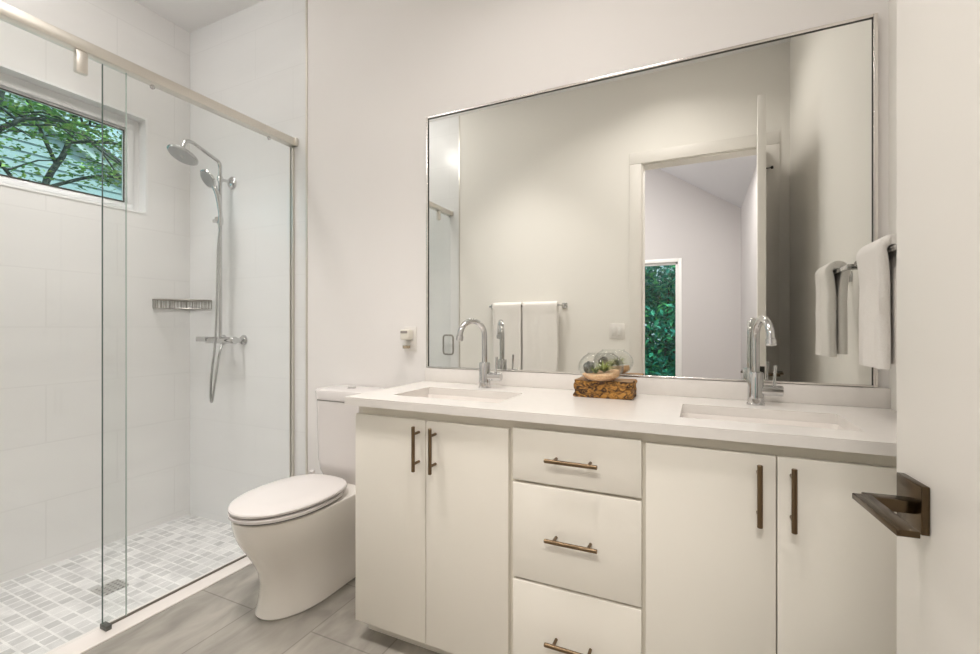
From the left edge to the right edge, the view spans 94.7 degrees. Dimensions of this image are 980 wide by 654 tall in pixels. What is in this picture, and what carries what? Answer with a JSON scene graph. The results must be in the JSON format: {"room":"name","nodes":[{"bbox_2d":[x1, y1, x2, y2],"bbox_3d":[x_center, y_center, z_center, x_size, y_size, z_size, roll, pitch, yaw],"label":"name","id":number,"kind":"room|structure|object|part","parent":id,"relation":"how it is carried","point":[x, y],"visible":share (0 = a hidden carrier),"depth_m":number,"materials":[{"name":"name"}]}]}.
{"room":"bathroom","nodes":[
{"label":"bathroom","id":0,"kind":"room"},
{"bbox_2d":[0,0,189,582],"bbox_3d":[-2.352,-0.310,2.130,0.120,3.160,1.758,0,0,25],"label":"wall","id":1,"kind":"structure","parent":0,"point":[51,246],"depth_m":2.43,"materials":[{"name":"tile"}]},
{"bbox_2d":[0,63,147,214],"bbox_3d":[-2.352,-0.950,2.126,0.123,0.569,1.274,0,0,25],"label":"window","id":2,"kind":"structure","parent":1,"relation":"in","point":[14,81],"depth_m":2.47,"materials":[{"name":"white"}]},
{"bbox_2d":[0,514,244,653],"bbox_3d":[-1.903,1.260,1.921,1.110,0.120,1.998,0,0,25],"label":"floor","id":3,"kind":"structure","parent":0,"point":[42,610],"depth_m":2.14,"materials":[{"name":"tile"}]},
{"bbox_2d":[91,579,128,596],"bbox_3d":[-1.745,1.198,2.078,0.104,0.004,0.104,0,0,25],"label":"shower drain","id":4,"kind":"object","parent":3,"relation":"on","point":[117,584],"visible":0.96,"depth_m":2.07,"materials":[{"name":"silver metal"}]},
{"bbox_2d":[134,0,263,32],"bbox_3d":[-0.706,-1.965,1.365,3.750,0.150,1.998,0,0,25],"label":"ceiling","id":5,"kind":"structure","parent":0,"point":[190,15],"depth_m":2.69,"materials":[{"name":"white paint"}]},
{"bbox_2d":[82,564,438,653],"bbox_3d":[-0.202,1.210,1.131,2.640,0.120,1.998,0,0,25],"label":"floor","id":6,"kind":"structure","parent":0,"point":[220,618],"depth_m":1.71,"materials":[{"name":"grey tile"}]},
{"bbox_2d":[45,554,252,653],"bbox_3d":[-1.443,1.198,1.708,0.113,0.105,1.758,0,0,25],"label":"shower curb","id":7,"kind":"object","parent":6,"relation":"on","point":[95,637],"depth_m":1.81,"materials":[{"name":"white stone"}]},
{"bbox_2d":[100,621,111,631],"bbox_3d":[-1.457,1.135,1.713,0.044,0.019,0.020,0,0,25],"label":"guide","id":8,"kind":"object","parent":7,"relation":"on","point":[106,626],"visible":1,"depth_m":1.71,"materials":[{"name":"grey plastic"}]},
{"bbox_2d":[102,64,293,623],"bbox_3d":[-1.281,0.074,2.113,0.030,2.142,0.885,0,0,25],"label":"shower panel","id":9,"kind":"object","parent":7,"relation":"on","point":[291,150],"visible":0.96,"depth_m":2.50,"materials":[{"name":"silver glass"}]},
{"bbox_2d":[228,385,384,620],"bbox_3d":[-0.799,0.723,1.990,0.365,0.855,0.688,0,0,25],"label":"toilet","id":10,"kind":"object","parent":6,"relation":"on","point":[298,533],"visible":0.81,"depth_m":1.86,"materials":[{"name":"white ceramic"}]},
{"bbox_3d":[-0.848,0.725,1.890,0.358,0.016,0.465,0,0,25],"label":"seat","id":11,"kind":"part","parent":10,"relation":"part of","materials":[{"name":"white plastic"}]},
{"bbox_3d":[-0.844,0.700,1.899,0.360,0.021,0.486,0,0,25],"label":"lid","id":12,"kind":"part","parent":10,"relation":"part of","materials":[{"name":"white plastic"}]},
{"bbox_3d":[-0.808,0.946,1.975,0.352,0.408,0.629,0,0,25],"label":"bowl","id":13,"kind":"part","parent":10,"relation":"part of","materials":[{"name":"white ceramic"}]},
{"bbox_3d":[-0.679,0.550,2.214,0.328,0.390,0.180,0,0,25],"label":"tank","id":14,"kind":"part","parent":10,"relation":"part of","materials":[{"name":"white ceramic"}]},
{"bbox_3d":[-0.680,0.328,2.212,0.338,0.054,0.185,0,0,25],"label":"tank lid","id":15,"kind":"part","parent":10,"relation":"part of","materials":[{"name":"white ceramic"}]},
{"bbox_2d":[356,406,896,653],"bbox_3d":[0.370,0.718,1.523,1.689,0.865,0.557,0,0,25],"label":"vanity cabinet","id":16,"kind":"object","parent":6,"relation":"on","point":[475,535],"visible":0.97,"depth_m":1.27,"materials":[{"name":"white paint"}]},
{"bbox_3d":[-0.354,0.698,1.609,0.305,0.760,0.020,0,0,25],"label":"door","id":17,"kind":"part","parent":16,"relation":"part of","materials":[{"name":"white paint"}]},
{"bbox_3d":[-0.252,0.410,1.528,0.012,0.152,0.042,0,0,25],"label":"handle","id":18,"kind":"part","parent":16,"relation":"part of","materials":[{"name":"brown metal"}]},
{"bbox_3d":[-0.192,0.410,1.500,0.012,0.152,0.042,0,0,25],"label":"handle","id":19,"kind":"part","parent":16,"relation":"part of","materials":[{"name":"brown metal"}]},
{"bbox_3d":[-0.076,0.698,1.480,0.303,0.760,0.020,0,0,25],"label":"door","id":20,"kind":"part","parent":16,"relation":"part of","materials":[{"name":"white paint"}]},
{"bbox_3d":[0.234,0.928,1.302,0.154,0.012,0.042,0,0,25],"label":"handle","id":21,"kind":"part","parent":16,"relation":"part of","materials":[{"name":"brown metal"}]},
{"bbox_3d":[0.234,0.625,1.302,0.154,0.012,0.042,0,0,25],"label":"handle","id":22,"kind":"part","parent":16,"relation":"part of","materials":[{"name":"brown metal"}]},
{"bbox_3d":[0.234,0.392,1.302,0.154,0.012,0.042,0,0,25],"label":"handle","id":23,"kind":"part","parent":16,"relation":"part of","materials":[{"name":"brown metal"}]},
{"bbox_3d":[0.247,0.928,1.329,0.382,0.299,0.020,0,0,25],"label":"drawer","id":24,"kind":"part","parent":16,"relation":"part of","materials":[{"name":"white paint"}]},
{"bbox_3d":[0.247,0.625,1.329,0.382,0.291,0.020,0,0,25],"label":"drawer","id":25,"kind":"part","parent":16,"relation":"part of","materials":[{"name":"white paint"}]},
{"bbox_3d":[0.247,0.392,1.329,0.382,0.159,0.020,0,0,25],"label":"drawer","id":26,"kind":"part","parent":16,"relation":"part of","materials":[{"name":"white paint"}]},
{"bbox_2d":[345,367,896,456],"bbox_3d":[0.362,0.238,1.536,1.717,0.092,0.548,0,0,25],"label":"countertop","id":27,"kind":"structure","parent":16,"relation":"on","point":[866,415],"depth_m":1.45,"materials":[{"name":"white stone"}]},
{"bbox_2d":[418,394,505,402],"bbox_3d":[-0.117,0.354,1.718,0.474,0.140,0.291,0,0,25],"label":"sink","id":28,"kind":"object","parent":27,"relation":"in","point":[465,398],"visible":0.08,"depth_m":1.85,"materials":[{"name":"white ceramic"}]},
{"bbox_2d":[456,318,502,387],"bbox_3d":[-0.049,0.110,1.876,0.199,0.290,0.088,0,0,-14],"label":"faucet","id":29,"kind":"object","parent":27,"relation":"on","point":[485,376],"visible":1,"depth_m":1.88,"materials":[{"name":"silver metal"}]},
{"bbox_3d":[-0.072,0.059,1.864,0.145,0.190,0.023,0,0,-36],"label":"spout","id":30,"kind":"part","parent":29,"relation":"part of","materials":[{"name":"silver metal"}]},
{"bbox_3d":[0.017,0.207,1.882,0.064,0.035,0.035,0,0,25],"label":"lever","id":31,"kind":"part","parent":29,"relation":"part of","materials":[{"name":"silver metal"}]},
{"bbox_3d":[0.026,0.162,1.878,0.010,0.074,0.012,0,0,-36],"label":"lever","id":32,"kind":"part","parent":29,"relation":"part of","materials":[{"name":"silver metal"}]},
{"bbox_2d":[573,376,636,399],"bbox_3d":[0.424,0.223,1.665,0.219,0.063,0.126,0,0,25],"label":"wood block","id":33,"kind":"object","parent":27,"relation":"on","point":[623,389],"visible":0.94,"depth_m":1.62,"materials":[{"name":"brown wood"}]},
{"bbox_3d":[0.407,0.146,1.659,0.164,0.105,0.164,0,0,25],"label":"bowl","id":34,"kind":"object","parent":33,"relation":"on","visible":0},
{"bbox_2d":[582,369,619,380],"bbox_3d":[0.407,0.176,1.659,0.134,0.038,0.134,0,0,25],"label":"sand","id":35,"kind":"object","parent":34,"relation":"in","point":[612,374],"visible":0.84,"depth_m":1.61,"materials":[{"name":"beige sand"}]},
{"bbox_2d":[583,361,594,372],"bbox_3d":[0.366,0.150,1.670,0.041,0.051,0.035,0,0,25],"label":"stone","id":36,"kind":"object","parent":35,"relation":"on","point":[588,364],"visible":0.84,"depth_m":1.66,"materials":[{"name":"grey stone"}]},
{"bbox_2d":[587,366,600,372],"bbox_3d":[0.385,0.153,1.633,0.074,0.028,0.072,0,0,0],"label":"air plant","id":37,"kind":"object","parent":35,"relation":"on","point":[595,370],"visible":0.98,"depth_m":1.63,"materials":[{"name":"green plant"}]},
{"bbox_2d":[590,359,618,371],"bbox_3d":[0.413,0.140,1.635,0.119,0.047,0.117,0,0,25],"label":"air plant","id":38,"kind":"object","parent":35,"relation":"on","point":[604,368],"visible":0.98,"depth_m":1.63,"materials":[{"name":"green plant"}]},
{"bbox_2d":[682,412,844,429],"bbox_3d":[0.777,0.354,1.302,0.461,0.140,0.291,0,0,25],"label":"sink","id":39,"kind":"object","parent":27,"relation":"in","point":[685,415],"visible":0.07,"depth_m":1.40,"materials":[{"name":"white ceramic"}]},
{"bbox_2d":[746,316,783,405],"bbox_3d":[0.886,0.110,1.424,0.104,0.290,0.167,0,0,12],"label":"faucet","id":40,"kind":"object","parent":27,"relation":"on","point":[756,391],"visible":1,"depth_m":1.46,"materials":[{"name":"silver metal"}]},
{"bbox_3d":[0.861,0.059,1.424,0.023,0.190,0.145,0,0,12],"label":"spout","id":41,"kind":"part","parent":40,"relation":"part of","materials":[{"name":"silver metal"}]},
{"bbox_3d":[0.913,0.207,1.466,0.064,0.035,0.035,0,0,25],"label":"lever","id":42,"kind":"part","parent":40,"relation":"part of","materials":[{"name":"silver metal"}]},
{"bbox_3d":[0.922,0.162,1.461,0.012,0.074,0.010,0,0,12],"label":"lever","id":43,"kind":"part","parent":40,"relation":"part of","materials":[{"name":"silver metal"}]},
{"bbox_3d":[0.568,0.698,1.181,0.304,0.760,0.020,0,0,25],"label":"door","id":44,"kind":"part","parent":16,"relation":"part of","materials":[{"name":"white paint"}]},
{"bbox_3d":[0.659,0.410,1.105,0.012,0.152,0.042,0,0,25],"label":"handle","id":45,"kind":"part","parent":16,"relation":"part of","materials":[{"name":"brown metal"}]},
{"bbox_3d":[0.722,0.410,1.075,0.012,0.152,0.042,0,0,25],"label":"handle","id":46,"kind":"part","parent":16,"relation":"part of","materials":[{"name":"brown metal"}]},
{"bbox_3d":[0.847,0.698,1.050,0.307,0.760,0.020,0,0,25],"label":"door","id":47,"kind":"part","parent":16,"relation":"part of","materials":[{"name":"white paint"}]},
{"bbox_2d":[190,0,888,524],"bbox_3d":[-0.310,-0.310,2.217,3.750,3.160,0.120,0,0,25],"label":"wall","id":48,"kind":"structure","parent":0,"point":[377,69],"depth_m":2.37,"materials":[{"name":"paint"}]},
{"bbox_2d":[0,1,297,147],"bbox_3d":[-1.453,-1.020,1.712,0.056,0.045,1.757,0,0,25],"label":"shower rail","id":49,"kind":"object","parent":48,"relation":"attached to","point":[9,14],"visible":1,"depth_m":1.77,"materials":[{"name":"silver metal"}]},
{"bbox_2d":[73,49,126,614],"bbox_3d":[-1.620,0.065,1.347,0.116,2.126,0.931,0,0,25],"label":"sliding shower door","id":50,"kind":"structure","parent":49,"relation":"hanging from","point":[80,58],"depth_m":1.77,"materials":[{"name":"clear glass"}]},
{"bbox_2d":[152,299,211,309],"bbox_3d":[-1.873,-0.139,2.753,0.224,0.059,0.224,0,0,25],"label":"wire basket","id":51,"kind":"object","parent":48,"relation":"attached to","point":[160,300],"visible":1,"depth_m":2.74,"materials":[{"name":"silver metal"}]},
{"bbox_2d":[167,139,246,344],"bbox_3d":[-1.664,-0.464,2.581,0.338,1.145,0.360,0,0,25],"label":"shower column","id":52,"kind":"structure","parent":48,"relation":"attached to","point":[180,153],"depth_m":2.65,"materials":[{"name":"silver metal"}]},
{"bbox_3d":[-1.633,-0.985,2.562,0.021,0.103,0.234,0,0,25],"label":"shower arm","id":53,"kind":"part","parent":52,"relation":"part of","materials":[{"name":"silver metal"}]},
{"bbox_2d":[200,169,222,402],"bbox_3d":[-1.598,-0.227,2.596,0.117,1.334,0.105,0,0,-34],"label":"shower","id":54,"kind":"object","parent":52,"relation":"hanging from","point":[206,176],"visible":0.99,"depth_m":2.61,"materials":[{"name":"silver metal"}]},
{"bbox_3d":[-1.574,-0.704,2.606,0.056,0.221,0.028,0,0,-21],"label":"handle","id":55,"kind":"part","parent":54,"relation":"part of","materials":[{"name":"silver metal"}]},
{"bbox_3d":[-1.483,0.078,2.621,0.012,0.044,0.044,0,0,25],"label":"temperature knob","id":56,"kind":"part","parent":52,"relation":"part of","materials":[{"name":"silver metal"}]},
{"bbox_2d":[306,0,307,473],"bbox_3d":[-1.003,-0.370,2.469,0.009,3.040,0.006,0,0,25],"label":"trim","id":57,"kind":"structure","parent":48,"relation":"attached to","point":[306,0],"depth_m":2.47,"materials":[{"name":"silver metal"}]},
{"bbox_2d":[404,327,416,350],"bbox_3d":[-0.385,0.058,2.181,0.072,0.116,0.008,0,0,25],"label":"outlet plate","id":58,"kind":"object","parent":48,"relation":"attached to","point":[413,343],"visible":0.75,"depth_m":2.17,"materials":[{"name":"white plastic"}]},
{"bbox_2d":[400,329,412,348],"bbox_3d":[-0.399,0.058,2.158,0.050,0.092,0.046,0,0,25],"label":"plug","id":59,"kind":"object","parent":58,"relation":"attached to","point":[406,334],"visible":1,"depth_m":2.14,"materials":[{"name":"white plastic"}]},
{"bbox_2d":[407,340,412,345],"bbox_3d":[-0.386,0.078,2.178,0.034,0.028,0.002,0,0,25],"label":"socket","id":60,"kind":"object","parent":58,"relation":"attached to","point":[409,342],"depth_m":2.18,"materials":[{"name":"white plastic"}]},
{"bbox_2d":[426,13,877,386],"bbox_3d":[0.463,-0.399,1.780,1.676,1.178,0.020,0,0,25],"label":"wall mirror","id":61,"kind":"object","parent":48,"relation":"attached to","point":[649,216],"visible":0.98,"depth_m":1.68,"materials":[{"name":"white mirror"}]},
{"bbox_2d":[425,367,890,408],"bbox_3d":[0.474,0.224,1.777,1.717,0.063,0.018,0,0,25],"label":"backsplash","id":62,"kind":"structure","parent":48,"relation":"attached to","point":[871,397],"depth_m":1.63,"materials":[{"name":"white stone"}]},
{"bbox_2d":[889,0,896,410],"bbox_3d":[0.915,-0.310,0.546,0.120,3.160,1.878,0,0,25],"label":"wall","id":63,"kind":"structure","parent":0,"point":[892,3],"depth_m":1.39,"materials":[{"name":"white paint"}]},
{"bbox_2d":[854,244,896,266],"bbox_3d":[1.108,-0.198,1.225,0.100,0.042,0.397,0,0,25],"label":"towel bar","id":64,"kind":"object","parent":63,"relation":"attached to","point":[892,249],"visible":0.09,"depth_m":1.15,"materials":[{"name":"silver metal"}]},
{"bbox_2d":[856,233,896,369],"bbox_3d":[1.057,-0.065,1.216,0.077,0.343,0.188,0,0,25],"label":"hand towel","id":65,"kind":"object","parent":64,"relation":"hanging from","point":[877,270],"visible":0.83,"depth_m":1.16,"materials":[{"name":"white fabric"}]},
{"bbox_3d":[-0.639,-0.310,0.299,2.490,3.160,0.120,0,0,25],"label":"wall","id":66,"kind":"structure","parent":0,"visible":0},
{"bbox_2d":[852,0,979,653],"bbox_3d":[0.504,-0.033,0.303,0.196,2.350,0.831,0,0,20],"label":"door","id":67,"kind":"structure","parent":66,"relation":"in","point":[936,523],"depth_m":0.59,"materials":[{"name":"white paint"}]},
{"bbox_3d":[0.516,0.245,0.594,0.023,0.008,0.127,0,0,20],"label":"lever","id":68,"kind":"part","parent":67,"relation":"part of","materials":[{"name":"brown metal"}]},
{"bbox_3d":[0.599,0.249,0.640,0.010,0.066,0.066,0,0,20],"label":"lever handle","id":69,"kind":"part","parent":67,"relation":"part of","materials":[{"name":"brown metal"}]},
{"label":"outside","id":70,"kind":"structure","parent":0,"visible":0},
{"bbox_3d":[-4.535,1.600,2.106,50.000,0.300,50.000,0,0,25],"label":"ground","id":71,"kind":"structure","parent":70,"visible":0},
{"bbox_2d":[0,92,121,199],"bbox_3d":[-8.023,-0.785,5.325,4.160,4.470,10.300,0,0,25],"label":"house","id":72,"kind":"structure","parent":71,"relation":"on","point":[31,143],"depth_m":5.82,"materials":[{"name":"grey"}]},
{"bbox_2d":[0,93,121,192],"bbox_3d":[-3.618,-0.539,3.739,0.867,3.980,3.302,0,0,28],"label":"maple tree","id":73,"kind":"object","parent":71,"relation":"on","point":[58,161],"visible":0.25,"depth_m":3.73,"materials":[{"name":"green plant"}]},
{"bbox_2d":[0,90,121,157],"bbox_3d":[-2.833,-0.212,2.643,0.810,3.325,2.280,0,0,25],"label":"maple tree","id":74,"kind":"object","parent":71,"relation":"on","point":[17,121],"visible":0.49,"depth_m":2.80,"materials":[{"name":"green plant"}]}
]}

